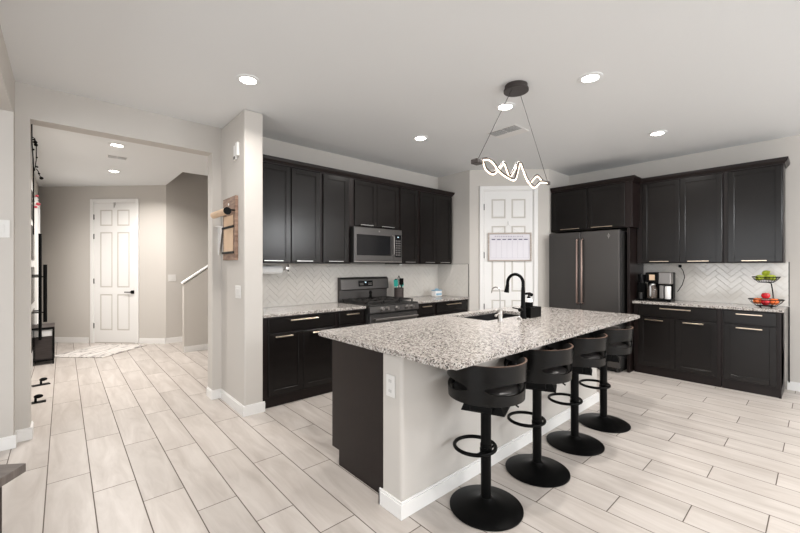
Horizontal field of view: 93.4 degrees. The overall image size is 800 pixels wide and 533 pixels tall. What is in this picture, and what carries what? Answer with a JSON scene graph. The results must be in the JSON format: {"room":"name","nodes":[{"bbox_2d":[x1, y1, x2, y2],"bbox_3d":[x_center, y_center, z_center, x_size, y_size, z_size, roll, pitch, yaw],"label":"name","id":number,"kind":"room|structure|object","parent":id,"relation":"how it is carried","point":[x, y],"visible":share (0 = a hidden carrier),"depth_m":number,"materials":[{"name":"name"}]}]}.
{"room":"kitchen","nodes":[
{"label":"kitchen","id":0,"kind":"room"},
{"bbox_2d":[0,25,14,437],"bbox_3d":[-0.396,-0.036,-0.099,0.178,2.743,7.780,0,0,-42],"label":"wall","id":1,"kind":"structure","parent":0,"point":[7,81],"depth_m":2.75,"materials":[{"name":"grey paint"}]},
{"bbox_2d":[0,220,9,237],"bbox_3d":[-2.892,-0.275,2.733,0.090,0.130,0.008,0,0,-42],"label":"light switch","id":2,"kind":"object","parent":1,"relation":"attached to","point":[4,224],"visible":1,"depth_m":2.75,"materials":[{"name":"white plastic"}]},
{"bbox_2d":[0,421,33,450],"bbox_3d":[-2.900,1.289,2.844,0.148,0.092,0.395,0,0,2],"label":"baseboard","id":3,"kind":"structure","parent":1,"relation":"attached to","point":[9,442],"depth_m":2.84,"materials":[{"name":"white wood"}]},
{"bbox_2d":[31,163,38,200],"bbox_3d":[-4.867,-0.036,4.830,0.180,2.743,5.210,0,0,-42],"label":"wall","id":4,"kind":"structure","parent":0,"point":[36,187],"depth_m":5.88,"materials":[{"name":"grey paint"}]},
{"bbox_2d":[34,197,39,323],"bbox_3d":[-5.526,-0.015,5.724,0.060,1.940,0.990,0,0,-42],"label":"window","id":5,"kind":"structure","parent":4,"relation":"in","point":[37,210],"depth_m":5.37,"materials":[{"name":"white"}]},
{"bbox_2d":[31,179,46,370],"bbox_3d":[-4.459,0.110,4.632,0.164,2.450,1.850,0,0,-42],"label":"door","id":6,"kind":"structure","parent":4,"relation":"in","point":[33,311],"depth_m":4.98,"materials":[{"name":"white wood"}]},
{"bbox_2d":[39,185,165,342],"bbox_3d":[-5.412,-0.036,6.677,2.729,2.743,0.141,0,0,3],"label":"wall","id":7,"kind":"structure","parent":0,"point":[65,210],"depth_m":6.61,"materials":[{"name":"grey paint"}]},
{"bbox_2d":[90,199,138,342],"bbox_3d":[-4.977,0.079,6.574,0.881,2.513,0.075,0,0,3],"label":"door","id":8,"kind":"structure","parent":7,"relation":"in","point":[131,335],"depth_m":6.58,"materials":[{"name":"white wood"}]},
{"bbox_2d":[55,337,181,343],"bbox_3d":[-4.405,1.289,6.832,3.898,0.092,0.807,0,0,-17],"label":"baseboard","id":9,"kind":"structure","parent":7,"relation":"attached to","point":[57,339],"depth_m":6.60,"materials":[{"name":"white wood"}]},
{"bbox_2d":[168,274,175,280],"bbox_3d":[-3.983,0.200,6.587,0.120,0.120,0.008,0,0,-42],"label":"light switch","id":10,"kind":"object","parent":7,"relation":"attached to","point":[170,277],"visible":1,"depth_m":6.59,"materials":[{"name":"white plastic"}]},
{"bbox_2d":[166,172,207,337],"bbox_3d":[-2.297,-1.315,5.968,2.070,5.300,3.480,0,0,-42],"label":"wall","id":11,"kind":"structure","parent":0,"point":[187,193],"depth_m":6.70,"materials":[{"name":"grey paint"}]},
{"bbox_2d":[181,265,207,352],"bbox_3d":[-2.836,0.251,6.384,1.520,2.168,0.130,0,0,-42],"label":"trim","id":12,"kind":"structure","parent":11,"relation":"attached to","point":[202,346],"depth_m":5.96,"materials":[{"name":"white wood"}]},
{"bbox_2d":[182,268,207,351],"bbox_3d":[-2.829,0.270,6.391,1.500,2.130,0.100,0,0,-42],"label":"wall","id":13,"kind":"structure","parent":0,"point":[194,290],"depth_m":5.96,"materials":[{"name":"grey paint"}]},
{"bbox_2d":[15,81,437,429],"bbox_3d":[-0.656,-0.036,4.973,6.550,2.743,0.190,0,0,-42],"label":"wall","id":14,"kind":"structure","parent":0,"point":[35,105],"depth_m":3.29,"materials":[{"name":"grey paint"}]},
{"bbox_2d":[32,195,40,207],"bbox_3d":[-2.934,-0.525,3.040,0.053,0.108,0.030,0,0,-42],"label":"bunch","id":15,"kind":"object","parent":14,"relation":"attached to","point":[35,198],"visible":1,"depth_m":3.04,"materials":[{"name":"red plant"}]},
{"bbox_2d":[31,124,43,234],"bbox_3d":[-2.916,-0.695,3.032,0.028,0.880,0.073,0,0,30],"label":"garland","id":16,"kind":"object","parent":14,"relation":"hanging from","point":[35,142],"visible":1,"depth_m":3.01,"materials":[{"name":"black metal"}]},
{"bbox_2d":[216,226,222,254],"bbox_3d":[-1.813,-0.258,3.776,0.050,0.286,0.110,0,0,-42],"label":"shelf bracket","id":17,"kind":"object","parent":14,"relation":"attached to","point":[219,227],"visible":0.94,"depth_m":3.78,"materials":[{"name":"white"}]},
{"bbox_2d":[263,162,321,263],"bbox_3d":[-1.254,-0.545,4.063,0.785,1.020,0.350,0,0,-42],"label":"upper cabinet","id":18,"kind":"object","parent":14,"relation":"attached to","point":[292,196],"visible":0.75,"depth_m":3.97,"materials":[{"name":"brown wood"}]},
{"bbox_2d":[263,263,289,273],"bbox_3d":[-1.393,0.024,3.986,0.465,0.113,0.090,0,0,-42],"label":"paper towel holder","id":19,"kind":"object","parent":18,"relation":"attached to","point":[266,269],"visible":0.62,"depth_m":4.00,"materials":[{"name":"white"}]},
{"bbox_2d":[263,154,454,196],"bbox_3d":[-0.421,-1.087,4.823,3.041,0.062,0.344,0,0,-42],"label":"crown molding","id":20,"kind":"structure","parent":18,"relation":"attached to","point":[266,158],"depth_m":4.44,"materials":[{"name":"black wood"}]},
{"bbox_2d":[312,173,349,263],"bbox_3d":[-0.819,-0.545,4.452,0.378,1.020,0.350,0,0,-42],"label":"upper cabinet","id":21,"kind":"object","parent":14,"relation":"attached to","point":[335,188],"visible":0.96,"depth_m":4.34,"materials":[{"name":"brown wood"}]},
{"bbox_2d":[263,263,437,307],"bbox_3d":[-0.531,0.206,4.949,3.055,0.482,0.012,0,0,-42],"label":"backsplash","id":22,"kind":"structure","parent":14,"relation":"attached to","point":[304,284],"depth_m":4.62,"materials":[{"name":"white tile"}]},
{"bbox_2d":[350,178,398,229],"bbox_3d":[-0.387,-0.767,4.838,0.778,0.575,0.350,0,0,-42],"label":"upper cabinet","id":23,"kind":"object","parent":14,"relation":"attached to","point":[372,204],"visible":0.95,"depth_m":4.70,"materials":[{"name":"brown wood"}]},
{"bbox_2d":[350,226,401,262],"bbox_3d":[-0.366,-0.260,4.805,0.755,0.431,0.418,0,0,-42],"label":"microwave","id":24,"kind":"object","parent":23,"relation":"attached to","point":[367,245],"visible":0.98,"depth_m":4.64,"materials":[{"name":"grey metal"}]},
{"bbox_2d":[385,187,418,263],"bbox_3d":[0.044,-0.545,5.223,0.373,1.020,0.350,0,0,-42],"label":"upper cabinet","id":25,"kind":"object","parent":14,"relation":"attached to","point":[408,198],"visible":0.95,"depth_m":5.12,"materials":[{"name":"brown wood"}]},
{"bbox_2d":[419,191,451,263],"bbox_3d":[0.439,-0.545,5.576,0.683,1.020,0.350,0,0,-42],"label":"upper cabinet","id":26,"kind":"object","parent":14,"relation":"attached to","point":[435,210],"visible":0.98,"depth_m":5.45,"materials":[{"name":"brown wood"}]},
{"bbox_2d":[0,0,799,186],"bbox_3d":[-1.407,-1.468,2.699,10.700,0.120,13.300,0,0,-42],"label":"ceiling","id":27,"kind":"structure","parent":0,"point":[358,79],"depth_m":2.74,"materials":[{"name":"white paint"}]},
{"bbox_2d":[107,169,120,172],"bbox_3d":[-4.214,-1.403,5.556,0.170,0.009,0.170,0,0,-42],"label":"recessed light","id":28,"kind":"object","parent":27,"relation":"in","point":[109,170],"visible":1,"depth_m":5.56,"materials":[{"name":"white paint"}]},
{"bbox_2d":[108,143,125,147],"bbox_3d":[-3.277,-1.403,4.367,0.170,0.009,0.170,0,0,-42],"label":"recessed light","id":29,"kind":"object","parent":27,"relation":"in","point":[119,145],"visible":1,"depth_m":4.37,"materials":[{"name":"white paint"}]},
{"bbox_2d":[106,155,127,159],"bbox_3d":[-3.644,-1.403,4.857,0.220,0.010,0.120,0,0,-42],"label":"ceiling vent","id":30,"kind":"object","parent":27,"relation":"in","point":[109,156],"visible":1,"depth_m":4.84,"materials":[{"name":"white metal"}]},
{"bbox_2d":[236,74,259,85],"bbox_3d":[-1.144,-1.403,2.840,0.170,0.009,0.170,0,0,-42],"label":"recessed light","id":31,"kind":"object","parent":27,"relation":"in","point":[246,79],"visible":1,"depth_m":2.83,"materials":[{"name":"white paint"}]},
{"bbox_2d":[413,135,427,140],"bbox_3d":[0.224,-1.403,4.130,0.170,0.009,0.170,0,0,-42],"label":"recessed light","id":32,"kind":"object","parent":27,"relation":"in","point":[419,137],"visible":1,"depth_m":4.13,"materials":[{"name":"white paint"}]},
{"bbox_2d":[495,102,514,110],"bbox_3d":[0.926,-1.403,3.316,0.170,0.009,0.170,0,0,-42],"label":"recessed light","id":33,"kind":"object","parent":27,"relation":"in","point":[508,105],"visible":0.98,"depth_m":3.31,"materials":[{"name":"white paint"}]},
{"bbox_2d":[487,124,528,138],"bbox_3d":[1.127,-1.403,3.941,0.275,0.010,0.340,0,0,-42],"label":"ceiling vent","id":34,"kind":"object","parent":27,"relation":"in","point":[512,130],"visible":1,"depth_m":3.92,"materials":[{"name":"white metal"}]},
{"bbox_2d":[471,80,549,187],"bbox_3d":[0.966,-1.030,2.987,1.098,0.754,0.188,0,0,-42],"label":"pendant light","id":35,"kind":"object","parent":27,"relation":"hanging from","point":[516,88],"visible":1,"depth_m":2.91,"materials":[{"name":"grey metal"}]},
{"bbox_2d":[578,72,602,83],"bbox_3d":[1.418,-1.403,2.810,0.170,0.009,0.170,0,0,-42],"label":"recessed light","id":36,"kind":"object","parent":27,"relation":"in","point":[591,77],"visible":1,"depth_m":2.80,"materials":[{"name":"white paint"}]},
{"bbox_2d":[648,130,666,135],"bbox_3d":[2.719,-1.403,3.980,0.170,0.009,0.170,0,0,-42],"label":"recessed light","id":37,"kind":"object","parent":27,"relation":"in","point":[660,132],"visible":1,"depth_m":3.97,"materials":[{"name":"white paint"}]},
{"bbox_2d":[0,342,799,532],"bbox_3d":[-1.407,1.385,2.699,10.700,0.100,13.300,0,0,-42],"label":"floor","id":38,"kind":"structure","parent":0,"point":[130,441],"depth_m":2.50,"materials":[{"name":"beige tile"}]},
{"bbox_2d":[0,463,25,532],"bbox_3d":[-2.193,1.110,1.343,1.100,0.450,0.580,0,0,-7],"label":"coffee table","id":39,"kind":"object","parent":38,"relation":"on","point":[8,472],"visible":1,"depth_m":1.65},
{"bbox_2d":[31,394,45,403],"bbox_3d":[-3.568,1.295,3.691,0.150,0.080,0.070,0,0,-42],"label":"door stop","id":40,"kind":"object","parent":38,"relation":"on","point":[37,395],"visible":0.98,"depth_m":3.69,"materials":[{"name":"black metal"}]},
{"bbox_2d":[31,377,50,386],"bbox_3d":[-4.043,1.295,4.246,0.070,0.080,0.150,0,0,37],"label":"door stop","id":41,"kind":"object","parent":38,"relation":"on","point":[43,378],"visible":1,"depth_m":4.24,"materials":[{"name":"black metal"}]},
{"bbox_2d":[33,323,54,365],"bbox_3d":[-4.998,1.080,5.289,0.228,0.510,0.476,0,0,-42],"label":"bench","id":42,"kind":"object","parent":38,"relation":"on","point":[44,349],"visible":0.77,"depth_m":5.14,"materials":[{"name":"black wood"}]},
{"bbox_2d":[34,329,51,336],"bbox_3d":[-4.997,0.910,5.291,0.180,0.090,0.430,0,0,-42],"label":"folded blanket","id":43,"kind":"object","parent":42,"relation":"on","point":[45,332],"depth_m":5.14,"materials":[{"name":"white fabric"}]},
{"bbox_2d":[34,336,51,360],"bbox_3d":[-4.997,1.115,5.291,0.180,0.310,0.430,0,0,-42],"label":"basket","id":44,"kind":"object","parent":42,"relation":"on","point":[42,348],"depth_m":5.13,"materials":[{"name":"fabric"}]},
{"bbox_2d":[55,344,145,357],"bbox_3d":[-4.723,1.329,5.960,0.820,0.011,0.880,0,0,3],"label":"area rug","id":45,"kind":"object","parent":38,"relation":"on","point":[101,350],"visible":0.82,"depth_m":5.87,"materials":[{"name":"white fabric"}]},
{"bbox_2d":[221,109,262,405],"bbox_3d":[-1.594,-0.036,3.719,0.170,2.743,0.810,0,0,-42],"label":"wall pier","id":46,"kind":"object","parent":38,"relation":"on","point":[241,319],"visible":0.78,"depth_m":3.45,"materials":[{"name":"grey paint"}]},
{"bbox_2d":[210,195,237,259],"bbox_3d":[-1.660,-0.357,3.560,0.138,0.595,0.418,0,0,-42],"label":"board","id":47,"kind":"object","parent":46,"relation":"attached to","point":[229,212],"visible":1,"depth_m":3.52,"materials":[{"name":"wood"}]},
{"bbox_2d":[206,387,264,416],"bbox_3d":[-1.658,1.289,3.627,0.870,0.092,0.194,0,0,32],"label":"baseboard","id":48,"kind":"object","parent":46,"relation":"attached to","point":[252,409],"visible":1,"depth_m":3.47,"materials":[{"name":"white wood"}]},
{"bbox_2d":[233,142,238,160],"bbox_3d":[-1.514,-1.065,3.482,0.024,0.150,0.110,0,0,-42],"label":"door chime","id":49,"kind":"object","parent":46,"relation":"attached to","point":[236,147],"visible":1,"depth_m":3.46,"materials":[{"name":"white plastic"}]},
{"bbox_2d":[235,286,240,298],"bbox_3d":[-1.491,0.235,3.469,0.008,0.115,0.140,0,0,-42],"label":"light switch","id":50,"kind":"object","parent":46,"relation":"attached to","point":[237,288],"visible":1,"depth_m":3.46,"materials":[{"name":"white plastic"}]},
{"bbox_2d":[263,312,335,408],"bbox_3d":[-1.155,0.906,3.963,0.800,0.857,0.630,0,0,-42],"label":"base cabinet","id":51,"kind":"object","parent":38,"relation":"on","point":[297,361],"visible":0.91,"depth_m":3.71,"materials":[{"name":"brown wood"}]},
{"bbox_2d":[263,302,365,317],"bbox_3d":[-1.022,0.462,4.095,1.177,0.030,0.608,0,0,-42],"label":"countertop","id":52,"kind":"structure","parent":51,"relation":"on","point":[268,312],"depth_m":4.01,"materials":[{"name":"stone"}]},
{"bbox_2d":[336,309,364,327],"bbox_3d":[-0.717,0.906,4.355,0.372,0.857,0.630,0,0,-42],"label":"base cabinet","id":53,"kind":"object","parent":38,"relation":"on","point":[348,318],"visible":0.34,"depth_m":4.13,"materials":[{"name":"brown wood"}]},
{"bbox_2d":[338,276,418,324],"bbox_3d":[-0.257,0.737,4.706,0.765,1.197,0.713,0,0,-42],"label":"gas range","id":54,"kind":"object","parent":38,"relation":"on","point":[381,308],"visible":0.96,"depth_m":4.68,"materials":[{"name":"grey metal"}]},
{"bbox_2d":[416,302,434,317],"bbox_3d":[0.149,0.906,5.130,0.370,0.857,0.630,0,0,-42],"label":"base cabinet","id":55,"kind":"object","parent":38,"relation":"on","point":[425,309],"visible":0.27,"depth_m":4.92,"materials":[{"name":"brown wood"}]},
{"bbox_2d":[404,295,468,303],"bbox_3d":[0.402,0.462,5.367,1.083,0.030,0.608,0,0,-42],"label":"countertop","id":56,"kind":"structure","parent":55,"relation":"on","point":[421,299],"depth_m":5.27,"materials":[{"name":"stone"}]},
{"bbox_2d":[394,287,403,297],"bbox_3d":[-0.015,0.368,5.164,0.132,0.158,0.132,0,0,-42],"label":"utensil crock","id":57,"kind":"object","parent":56,"relation":"on","point":[398,292],"visible":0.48,"depth_m":5.11,"materials":[{"name":"silver metal"}]},
{"bbox_2d":[399,278,403,287],"bbox_3d":[0.017,0.297,5.143,0.073,0.276,0.023,0,0,-42],"label":"turner","id":58,"kind":"object","parent":57,"relation":"in","point":[401,281],"visible":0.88,"depth_m":5.14,"materials":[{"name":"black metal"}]},
{"bbox_2d":[431,288,441,296],"bbox_3d":[0.550,0.387,5.642,0.144,0.120,0.094,0,0,-42],"label":"tub","id":59,"kind":"object","parent":56,"relation":"on","point":[435,293],"visible":1,"depth_m":5.60,"materials":[{"name":"white plastic"}]},
{"bbox_2d":[435,299,467,315],"bbox_3d":[0.551,0.906,5.489,0.705,0.857,0.630,0,0,-42],"label":"base cabinet","id":60,"kind":"object","parent":38,"relation":"on","point":[456,306],"visible":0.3,"depth_m":5.26,"materials":[{"name":"brown wood"}]},
{"bbox_2d":[332,313,598,520],"bbox_3d":[0.730,0.904,3.149,2.643,0.861,0.787,0,0,-42],"label":"kitchen island","id":61,"kind":"object","parent":38,"relation":"on","point":[401,447],"visible":0.51,"depth_m":2.25,"materials":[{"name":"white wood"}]},
{"bbox_2d":[386,373,394,397],"bbox_3d":[-0.052,0.650,2.054,0.008,0.120,0.072,0,0,-42],"label":"outlet","id":62,"kind":"object","parent":61,"relation":"attached to","point":[390,379],"visible":1,"depth_m":2.05,"materials":[{"name":"white plastic"}]},
{"bbox_2d":[318,305,639,369],"bbox_3d":[0.816,0.458,3.026,2.650,0.030,1.215,0,0,-42],"label":"island countertop","id":63,"kind":"structure","parent":61,"relation":"on","point":[453,341],"depth_m":2.49,"materials":[{"name":"stone"}]},
{"bbox_2d":[465,313,519,320],"bbox_3d":[0.851,0.572,3.463,0.743,0.196,0.390,0,0,-42],"label":"sink","id":64,"kind":"object","parent":63,"relation":"in","point":[487,317],"visible":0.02,"depth_m":3.73,"materials":[{"name":"black"}]},
{"bbox_2d":[491,286,502,321],"bbox_3d":[0.794,0.303,3.069,0.078,0.280,0.105,0,0,-4],"label":"tap","id":65,"kind":"object","parent":63,"relation":"on","point":[500,312],"visible":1,"depth_m":3.04,"materials":[{"name":"silver metal"}]},
{"bbox_2d":[504,273,526,318],"bbox_3d":[1.003,0.249,3.270,0.144,0.388,0.202,0,0,-8],"label":"faucet","id":66,"kind":"object","parent":63,"relation":"on","point":[522,309],"visible":0.96,"depth_m":3.21,"materials":[{"name":"black metal"}]},
{"bbox_2d":[525,292,532,306],"bbox_3d":[1.163,0.339,3.423,0.096,0.208,0.072,0,0,-42],"label":"soap dispenser","id":67,"kind":"object","parent":63,"relation":"on","point":[528,301],"visible":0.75,"depth_m":3.40,"materials":[{"name":"white plastic"}]},
{"bbox_2d":[526,306,540,317],"bbox_3d":[1.170,0.399,3.326,0.208,0.088,0.080,0,0,-42],"label":"sink caddy","id":68,"kind":"object","parent":63,"relation":"on","point":[533,312],"visible":0.94,"depth_m":3.27,"materials":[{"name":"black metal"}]},
{"bbox_2d":[447,357,526,531],"bbox_3d":[0.473,0.919,2.086,0.436,0.833,0.418,0,0,26],"label":"bar stool","id":69,"kind":"object","parent":38,"relation":"on","point":[487,391],"visible":0.93,"depth_m":1.99,"materials":[{"name":"black metal"}]},
{"bbox_2d":[504,343,573,487],"bbox_3d":[0.894,0.919,2.461,0.436,0.833,0.418,0,0,24],"label":"bar stool","id":70,"kind":"object","parent":38,"relation":"on","point":[546,369],"visible":0.84,"depth_m":2.37,"materials":[{"name":"black metal"}]},
{"bbox_2d":[545,333,607,455],"bbox_3d":[1.315,0.919,2.838,0.436,0.833,0.418,0,0,28],"label":"bar stool","id":71,"kind":"object","parent":38,"relation":"on","point":[588,353],"visible":0.77,"depth_m":2.75,"materials":[{"name":"black metal"}]},
{"bbox_2d":[549,229,626,372],"bbox_3d":[2.649,0.438,5.211,0.764,1.795,0.906,0,0,-42],"label":"refrigerator","id":72,"kind":"object","parent":38,"relation":"on","point":[588,270],"visible":0.6,"depth_m":4.91,"materials":[{"name":"grey metal"}]},
{"bbox_2d":[577,326,633,432],"bbox_3d":[1.730,0.919,3.206,0.436,0.833,0.418,0,0,30],"label":"bar stool","id":73,"kind":"object","parent":38,"relation":"on","point":[619,342],"visible":0.7,"depth_m":3.12,"materials":[{"name":"black metal"}]},
{"bbox_2d":[627,227,642,372],"bbox_3d":[3.073,0.421,4.920,0.540,1.828,0.030,0,0,-42],"label":"panel","id":74,"kind":"object","parent":38,"relation":"on","point":[633,269],"visible":0.52,"depth_m":4.77,"materials":[{"name":"black wood"}]},
{"bbox_2d":[634,303,721,386],"bbox_3d":[3.401,0.899,4.602,0.505,0.871,0.855,0,0,-42],"label":"base cabinet","id":75,"kind":"object","parent":38,"relation":"on","point":[675,342],"visible":0.94,"depth_m":4.42,"materials":[{"name":"black wood"}]},
{"bbox_2d":[721,309,784,398],"bbox_3d":[3.842,0.899,4.108,0.505,0.871,0.465,0,0,-42],"label":"base cabinet","id":76,"kind":"object","parent":38,"relation":"on","point":[752,342],"visible":0.97,"depth_m":3.96,"materials":[{"name":"black wood"}]},
{"bbox_2d":[632,300,786,312],"bbox_3d":[3.567,0.448,4.429,0.493,0.030,1.350,0,0,-42],"label":"countertop","id":77,"kind":"structure","parent":76,"relation":"on","point":[749,307],"depth_m":4.24,"materials":[{"name":"stone"}]},
{"bbox_2d":[636,274,646,300],"bbox_3d":[3.120,0.267,4.867,0.141,0.333,0.100,0,0,-42],"label":"coffee grinder","id":78,"kind":"object","parent":77,"relation":"on","point":[641,286],"visible":0.87,"depth_m":4.84,"materials":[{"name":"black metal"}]},
{"bbox_2d":[638,292,642,298],"bbox_3d":[3.087,0.373,4.837,0.052,0.080,0.052,0,0,-42],"label":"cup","id":79,"kind":"object","parent":78,"relation":"on","point":[640,294],"depth_m":4.82,"materials":[{"name":"black plastic"}]},
{"bbox_2d":[645,272,674,301],"bbox_3d":[3.261,0.253,4.736,0.265,0.360,0.270,0,0,-42],"label":"coffee maker","id":80,"kind":"object","parent":77,"relation":"on","point":[661,285],"visible":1,"depth_m":4.67,"materials":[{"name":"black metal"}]},
{"bbox_2d":[665,286,670,298],"bbox_3d":[3.297,0.322,4.640,0.064,0.158,0.064,0,0,-42],"label":"mug","id":81,"kind":"object","parent":80,"relation":"on","point":[667,288],"depth_m":4.61,"materials":[{"name":"white ceramic"}]},
{"bbox_2d":[748,276,784,307],"bbox_3d":[3.884,0.269,4.001,0.290,0.325,0.286,0,0,-42],"label":"fruit stand","id":82,"kind":"object","parent":77,"relation":"on","point":[753,277],"visible":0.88,"depth_m":3.96,"materials":[{"name":"black metal"}]},
{"bbox_2d":[753,298,761,303],"bbox_3d":[3.841,0.363,4.046,0.080,0.073,0.080,0,0,-42],"label":"orange","id":83,"kind":"object","parent":82,"relation":"in","point":[757,301],"visible":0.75,"depth_m":4.02,"materials":[{"name":"orange food"}]},
{"bbox_2d":[755,275,765,280],"bbox_3d":[3.843,0.121,4.013,0.062,0.062,0.093,0,0,-42],"label":"pear","id":84,"kind":"object","parent":82,"relation":"in","point":[757,276],"visible":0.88,"depth_m":4.00,"materials":[{"name":"green food"}]},
{"bbox_2d":[761,299,769,304],"bbox_3d":[3.846,0.370,3.968,0.074,0.068,0.074,0,0,10],"label":"apple","id":85,"kind":"object","parent":82,"relation":"in","point":[762,301],"visible":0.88,"depth_m":3.95,"materials":[{"name":"red food"}]},
{"bbox_2d":[761,292,770,297],"bbox_3d":[3.867,0.303,3.987,0.074,0.068,0.074,0,0,-42],"label":"apple","id":86,"kind":"object","parent":85,"relation":"on","point":[763,295],"visible":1,"depth_m":3.96,"materials":[{"name":"red food"}]},
{"bbox_2d":[752,276,780,282],"bbox_3d":[3.882,0.139,4.000,0.226,0.064,0.226,0,0,-42],"label":"basket","id":87,"kind":"object","parent":82,"relation":"on","point":[753,277],"depth_m":3.95,"materials":[{"name":"black metal"}]},
{"bbox_2d":[748,298,784,306],"bbox_3d":[3.882,0.383,4.000,0.286,0.076,0.286,0,0,-42],"label":"basket","id":88,"kind":"object","parent":82,"relation":"on","point":[751,299],"depth_m":3.95,"materials":[{"name":"black metal"}]},
{"bbox_2d":[766,275,775,280],"bbox_3d":[3.891,0.118,3.960,0.062,0.062,0.093,0,0,-39],"label":"pear","id":89,"kind":"object","parent":82,"relation":"in","point":[766,275],"visible":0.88,"depth_m":3.94,"materials":[{"name":"green food"}]},
{"bbox_2d":[762,270,769,275],"bbox_3d":[3.874,0.072,3.981,0.062,0.062,0.093,0,0,10],"label":"pear","id":90,"kind":"object","parent":89,"relation":"on","point":[765,272],"visible":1,"depth_m":3.97,"materials":[{"name":"green food"}]},
{"bbox_2d":[770,298,778,304],"bbox_3d":[3.923,0.363,3.954,0.080,0.073,0.080,0,0,-26],"label":"orange","id":91,"kind":"object","parent":82,"relation":"in","point":[774,298],"visible":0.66,"depth_m":3.93,"materials":[{"name":"orange food"}]},
{"bbox_2d":[438,169,568,311],"bbox_3d":[1.606,-0.036,5.737,2.040,2.743,0.528,0,0,3],"label":"wall","id":92,"kind":"structure","parent":0,"point":[465,185],"depth_m":5.50,"materials":[{"name":"grey paint"}]},
{"bbox_2d":[438,264,467,296],"bbox_3d":[0.799,0.206,5.744,0.012,0.482,0.600,0,0,-42],"label":"backsplash","id":93,"kind":"structure","parent":92,"relation":"attached to","point":[452,278],"depth_m":5.72,"materials":[{"name":"white tile"}]},
{"bbox_2d":[480,186,537,309],"bbox_3d":[1.575,0.084,5.466,0.831,2.503,0.084,0,0,3],"label":"door","id":94,"kind":"structure","parent":92,"relation":"in","point":[530,194],"depth_m":5.47,"materials":[{"name":"white wood"}]},
{"bbox_2d":[488,221,531,260],"bbox_3d":[1.588,-0.365,5.459,0.623,0.580,0.028,0,0,3],"label":"wall calendar","id":95,"kind":"object","parent":94,"relation":"attached to","point":[501,246],"visible":1,"depth_m":5.46,"materials":[{"name":"white paper"}]},
{"bbox_2d":[569,135,799,388],"bbox_3d":[4.329,-0.036,4.138,0.230,2.743,7.800,0,0,-42],"label":"wall","id":96,"kind":"structure","parent":0,"point":[786,146],"depth_m":4.11,"materials":[{"name":"grey paint"}]},
{"bbox_2d":[551,181,639,232],"bbox_3d":[2.736,-0.780,5.252,0.620,0.570,1.045,0,0,-42],"label":"upper cabinet","id":97,"kind":"object","parent":96,"relation":"attached to","point":[615,206],"visible":1,"depth_m":5.00,"materials":[{"name":"brown wood"}]},
{"bbox_2d":[550,156,789,192],"bbox_3d":[3.141,-1.097,4.688,2.460,0.062,0.387,0,0,37],"label":"crown molding","id":98,"kind":"structure","parent":97,"relation":"on","point":[781,160],"depth_m":4.53,"materials":[{"name":"black wood"}]},
{"bbox_2d":[468,262,789,305],"bbox_3d":[2.364,0.199,4.930,4.073,0.497,0.217,0,0,27],"label":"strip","id":99,"kind":"object","parent":96,"relation":"attached to","point":[789,262],"visible":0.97,"depth_m":4.08,"materials":[{"name":"white"}]},
{"bbox_2d":[637,172,723,263],"bbox_3d":[3.459,-0.552,4.661,0.350,1.026,0.860,0,0,-42],"label":"upper cabinet","id":100,"kind":"object","parent":96,"relation":"attached to","point":[682,219],"visible":0.99,"depth_m":4.51,"materials":[{"name":"brown wood"}]},
{"bbox_2d":[643,262,788,305],"bbox_3d":[3.752,0.192,4.601,0.012,0.483,1.380,0,0,-42],"label":"backsplash","id":101,"kind":"structure","parent":96,"relation":"attached to","point":[703,282],"depth_m":4.47,"materials":[{"name":"white tile"}]},
{"bbox_2d":[677,265,684,291],"bbox_3d":[3.527,0.147,4.737,0.140,0.338,0.069,0,0,-42],"label":"power cord","id":102,"kind":"object","parent":101,"relation":"attached to","point":[679,266],"visible":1,"depth_m":4.76,"materials":[{"name":"black plastic"}]},
{"bbox_2d":[724,164,784,262],"bbox_3d":[3.905,-0.552,4.162,0.350,1.026,0.475,0,0,-42],"label":"upper cabinet","id":103,"kind":"object","parent":96,"relation":"attached to","point":[754,198],"visible":1,"depth_m":4.06,"materials":[{"name":"brown wood"}]},
{"bbox_2d":[787,381,799,391],"bbox_3d":[5.454,1.289,2.696,0.014,0.092,3.750,0,0,-42],"label":"baseboard","id":104,"kind":"structure","parent":96,"relation":"attached to","point":[795,386],"depth_m":4.05,"materials":[{"name":"white wood"}]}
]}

